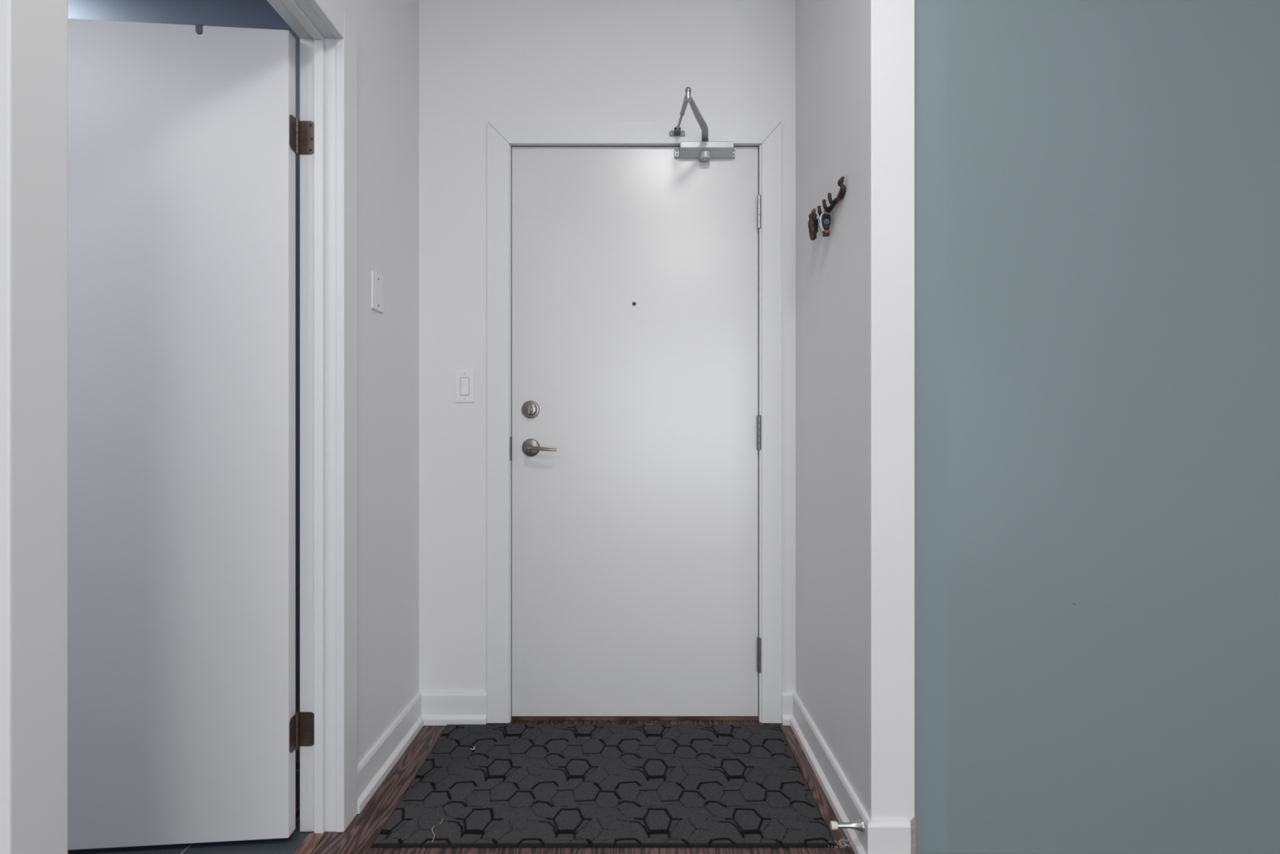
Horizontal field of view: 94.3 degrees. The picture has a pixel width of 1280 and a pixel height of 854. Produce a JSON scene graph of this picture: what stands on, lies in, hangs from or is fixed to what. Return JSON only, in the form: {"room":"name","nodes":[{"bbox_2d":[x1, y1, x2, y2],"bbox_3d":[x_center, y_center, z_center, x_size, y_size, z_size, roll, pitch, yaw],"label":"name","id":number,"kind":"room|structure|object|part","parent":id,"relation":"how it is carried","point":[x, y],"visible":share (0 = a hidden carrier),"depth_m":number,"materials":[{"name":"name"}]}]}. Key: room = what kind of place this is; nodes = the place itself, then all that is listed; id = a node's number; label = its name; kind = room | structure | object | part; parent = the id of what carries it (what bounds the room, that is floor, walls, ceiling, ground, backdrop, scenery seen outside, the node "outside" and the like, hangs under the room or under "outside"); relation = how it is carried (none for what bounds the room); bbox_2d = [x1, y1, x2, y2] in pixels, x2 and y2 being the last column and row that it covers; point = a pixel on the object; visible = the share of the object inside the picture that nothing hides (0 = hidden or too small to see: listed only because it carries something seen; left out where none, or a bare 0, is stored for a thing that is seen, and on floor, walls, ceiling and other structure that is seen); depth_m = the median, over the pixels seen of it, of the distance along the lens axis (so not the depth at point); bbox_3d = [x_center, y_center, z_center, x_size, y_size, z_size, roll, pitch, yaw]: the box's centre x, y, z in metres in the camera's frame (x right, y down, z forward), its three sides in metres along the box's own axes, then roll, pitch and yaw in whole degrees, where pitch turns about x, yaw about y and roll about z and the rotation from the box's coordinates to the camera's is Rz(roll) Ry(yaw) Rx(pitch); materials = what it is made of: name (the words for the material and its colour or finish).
{"room":"apartment entryway","nodes":[
{"label":"apartment entryway","id":0,"kind":"room"},
{"bbox_2d":[0,0,67,853],"bbox_3d":[-0.815,-0.016,0.796,0.022,2.234,0.079,0,0,0],"label":"trim","id":1,"kind":"structure","parent":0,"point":[33,33],"depth_m":0.79,"materials":[{"name":"paint"}]},
{"bbox_2d":[67,0,299,762],"bbox_3d":[-1.913,-0.198,0.825,1.973,2.600,2.450,0,0,0],"label":"wall","id":2,"kind":"structure","parent":0,"point":[250,14],"depth_m":1.95,"materials":[{"name":"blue paint"}]},
{"bbox_2d":[337,0,418,764],"bbox_3d":[-0.872,-0.348,-0.941,0.092,2.900,6.319,0,0,0],"label":"wall","id":3,"kind":"structure","parent":0,"point":[388,30],"depth_m":1.94,"materials":[{"name":"paint"}]},
{"bbox_2d":[67,18,314,849],"bbox_3d":[-1.286,0.019,1.563,0.808,2.136,0.046,0,0,-5],"label":"door","id":4,"kind":"structure","parent":3,"relation":"in","point":[184,726],"depth_m":1.55,"materials":[{"name":"paint"}]},
{"bbox_2d":[195,23,203,34],"bbox_3d":[-1.155,-0.993,1.594,0.016,0.118,0.090,0,0,-5],"label":"hook","id":5,"kind":"object","parent":4,"relation":"attached to","point":[198,26],"visible":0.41,"depth_m":1.55,"materials":[{"name":"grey metal"}]},
{"bbox_2d":[266,0,336,833],"bbox_3d":[-0.876,0.013,1.231,0.100,2.178,0.805,0,0,0],"label":"trim","id":6,"kind":"structure","parent":3,"relation":"attached to","point":[306,41],"depth_m":1.62,"materials":[{"name":"paint"}]},
{"bbox_2d":[293,833,324,853],"bbox_3d":[-0.872,1.099,1.218,0.043,0.006,0.771,0,0,0],"label":"threshold","id":7,"kind":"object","parent":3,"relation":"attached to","point":[311,841],"depth_m":1.56,"materials":[{"name":"brown wood"}]},
{"bbox_2d":[306,0,343,38],"bbox_3d":[-0.815,-1.093,1.224,0.022,0.079,0.776,0,0,0],"label":"trim","id":8,"kind":"structure","parent":3,"relation":"attached to","point":[331,12],"depth_m":1.55,"materials":[{"name":"paint"}]},
{"bbox_2d":[336,10,357,831],"bbox_3d":[-0.815,-0.016,1.651,0.022,2.234,0.078,0,0,0],"label":"trim","id":9,"kind":"structure","parent":3,"relation":"attached to","point":[347,46],"depth_m":1.63,"materials":[{"name":"paint"}]},
{"bbox_2d":[371,270,383,313],"bbox_3d":[-0.822,-0.422,1.861,0.007,0.117,0.076,0,0,0],"label":"blank wall plate","id":10,"kind":"object","parent":3,"relation":"attached to","point":[377,281],"visible":1,"depth_m":1.85,"materials":[{"name":"white plastic"}]},
{"bbox_2d":[356,691,423,813],"bbox_3d":[-0.812,1.045,1.955,0.027,0.115,0.527,0,0,0],"label":"baseboard","id":11,"kind":"structure","parent":3,"relation":"attached to","point":[378,762],"depth_m":1.91,"materials":[{"name":"paint"}]},
{"bbox_2d":[67,720,854,853],"bbox_3d":[0.650,1.145,0.200,7.100,0.085,8.800,0,0,0],"label":"floor","id":12,"kind":"structure","parent":0,"point":[358,837],"depth_m":1.59,"materials":[{"name":"brown wood"}]},
{"bbox_2d":[370,724,837,847],"bbox_3d":[-0.098,1.098,1.873,1.232,0.008,0.635,0,0,0],"label":"door mat","id":13,"kind":"object","parent":12,"relation":"on","point":[520,785],"visible":1,"depth_m":1.79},
{"bbox_2d":[828,836,849,848],"bbox_3d":[0.530,1.097,1.568,0.072,0.009,0.036,0,0,0],"label":"lint","id":14,"kind":"object","parent":12,"relation":"on","point":[846,844],"visible":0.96,"depth_m":1.57,"materials":[{"name":"grey"}]},
{"bbox_2d":[418,0,795,691],"bbox_3d":[-0.154,-0.348,2.289,1.692,2.900,0.141,0,0,0],"label":"wall","id":15,"kind":"structure","parent":0,"point":[481,61],"depth_m":2.22,"materials":[{"name":"paint"}]},
{"bbox_2d":[419,691,487,725],"bbox_3d":[-0.697,1.045,2.205,0.257,0.115,0.027,0,0,0],"label":"baseboard","id":16,"kind":"structure","parent":15,"relation":"attached to","point":[437,708],"depth_m":2.21,"materials":[{"name":"paint"}]},
{"bbox_2d":[455,370,474,401],"bbox_3d":[-0.653,-0.151,2.214,0.069,0.117,0.009,0,0,0],"label":"light switch","id":17,"kind":"object","parent":15,"relation":"attached to","point":[464,387],"visible":1,"depth_m":2.21,"materials":[{"name":"white plastic"}]},
{"bbox_2d":[487,122,509,723],"bbox_3d":[-0.527,-0.017,2.212,0.082,2.234,0.015,0,0,0],"label":"trim","id":18,"kind":"structure","parent":15,"relation":"attached to","point":[498,148],"depth_m":2.20,"materials":[{"name":"paint"}]},
{"bbox_2d":[487,120,781,145],"bbox_3d":[-0.021,-1.094,2.212,1.093,0.082,0.015,0,0,0],"label":"trim","id":19,"kind":"structure","parent":15,"relation":"attached to","point":[514,132],"depth_m":2.20,"materials":[{"name":"paint"}]},
{"bbox_2d":[511,715,758,719],"bbox_3d":[-0.019,1.096,2.287,0.929,0.012,0.116,0,0,0],"label":"trim","id":20,"kind":"structure","parent":15,"relation":"attached to","point":[513,717],"depth_m":2.23,"materials":[{"name":"brown wood"}]},
{"bbox_2d":[509,144,761,722],"bbox_3d":[-0.016,0.016,2.284,0.967,2.172,0.142,0,0,0],"label":"trim","id":21,"kind":"structure","parent":15,"relation":"attached to","point":[759,146],"depth_m":2.21,"materials":[{"name":"paint"}]},
{"bbox_3d":[-0.484,0.081,2.236,0.005,0.089,0.048,0,0,0],"label":"strike plate","id":22,"kind":"part","parent":21,"relation":"part of","materials":[{"name":"metal"}]},
{"bbox_2d":[511,146,760,715],"bbox_3d":[-0.015,0.018,2.220,0.932,2.137,0.107,0,0,0],"label":"door","id":23,"kind":"structure","parent":15,"relation":"in","point":[636,420],"depth_m":2.23,"materials":[{"name":"paint"}]},
{"bbox_3d":[-0.409,0.077,2.206,0.067,0.067,0.046,0,0,0],"label":"handle","id":24,"kind":"part","parent":23,"relation":"part of","materials":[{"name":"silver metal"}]},
{"bbox_3d":[-0.361,0.078,2.175,0.110,0.020,0.017,0,0,4],"label":"lever","id":25,"kind":"part","parent":23,"relation":"part of","materials":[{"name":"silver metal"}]},
{"bbox_2d":[669,86,735,161],"bbox_3d":[0.232,-1.046,2.062,0.248,0.115,0.333,0,0,0],"label":"door closer","id":26,"kind":"object","parent":23,"relation":"attached to","point":[704,150],"depth_m":2.18,"materials":[{"name":"silver metal"}]},
{"bbox_3d":[0.210,-1.063,2.066,0.037,0.010,0.309,0,0,15],"label":"arm","id":27,"kind":"part","parent":26,"relation":"part of","materials":[{"name":"grey paint"}]},
{"bbox_2d":[761,121,782,723],"bbox_3d":[0.490,-0.017,2.212,0.074,2.234,0.015,0,0,0],"label":"trim","id":28,"kind":"structure","parent":15,"relation":"attached to","point":[771,147],"depth_m":2.20,"materials":[{"name":"paint"}]},
{"bbox_2d":[782,691,795,725],"bbox_3d":[0.554,1.045,2.205,0.054,0.115,0.027,0,0,0],"label":"baseboard","id":29,"kind":"structure","parent":15,"relation":"attached to","point":[787,696],"depth_m":2.21,"materials":[{"name":"paint"}]},
{"bbox_2d":[795,0,915,853],"bbox_3d":[0.637,-0.348,1.855,0.112,2.900,0.727,0,0,0],"label":"wall","id":30,"kind":"structure","parent":0,"point":[855,59],"depth_m":1.57,"materials":[{"name":"paint"}]},
{"bbox_2d":[812,176,845,225],"bbox_3d":[0.565,-0.677,1.825,0.036,0.058,0.311,0,0,0],"label":"key rack","id":31,"kind":"object","parent":30,"relation":"attached to","point":[842,192],"visible":0.78,"depth_m":1.73,"materials":[{"name":"brown metal"}]},
{"bbox_2d":[808,208,817,239],"bbox_3d":[0.554,-0.648,1.899,0.034,0.102,0.020,0,0,0],"label":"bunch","id":32,"kind":"object","parent":31,"relation":"hanging from","point":[813,227],"visible":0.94,"depth_m":1.90,"materials":[{"name":"brown metal"}]},
{"bbox_2d":[818,211,831,236],"bbox_3d":[0.560,-0.621,1.798,0.041,0.088,0.014,0,0,0],"label":"key","id":33,"kind":"object","parent":31,"relation":"hanging from","point":[824,220],"visible":0.98,"depth_m":1.79,"materials":[{"name":"black plastic"}]},
{"bbox_2d":[790,691,871,853],"bbox_3d":[0.568,1.045,1.843,0.027,0.115,0.751,0,0,0],"label":"baseboard","id":34,"kind":"structure","parent":30,"relation":"attached to","point":[845,803],"depth_m":1.76,"materials":[{"name":"paint"}]},
{"bbox_2d":[830,817,864,832],"bbox_3d":[0.527,1.016,1.516,0.080,0.033,0.033,0,0,0],"label":"door stop","id":35,"kind":"object","parent":34,"relation":"attached to","point":[858,824],"visible":1,"depth_m":1.51,"materials":[{"name":"metal"}]},
{"bbox_2d":[867,819,911,853],"bbox_3d":[0.615,1.045,1.480,0.120,0.115,0.027,0,0,0],"label":"baseboard","id":36,"kind":"structure","parent":30,"relation":"attached to","point":[884,836],"depth_m":1.48,"materials":[{"name":"paint"}]},
{"bbox_3d":[2.396,-0.348,1.550,3.407,2.900,0.100,0,0,0],"label":"wall header","id":37,"kind":"structure","parent":0,"visible":0},
{"bbox_2d":[914,0,1279,853],"bbox_3d":[1.498,-0.228,1.521,1.604,2.660,0.032,0,0,0],"label":"frosted glass panel","id":38,"kind":"object","parent":37,"relation":"attached to","point":[1097,182],"visible":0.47,"depth_m":1.51,"materials":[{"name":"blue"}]}
]}

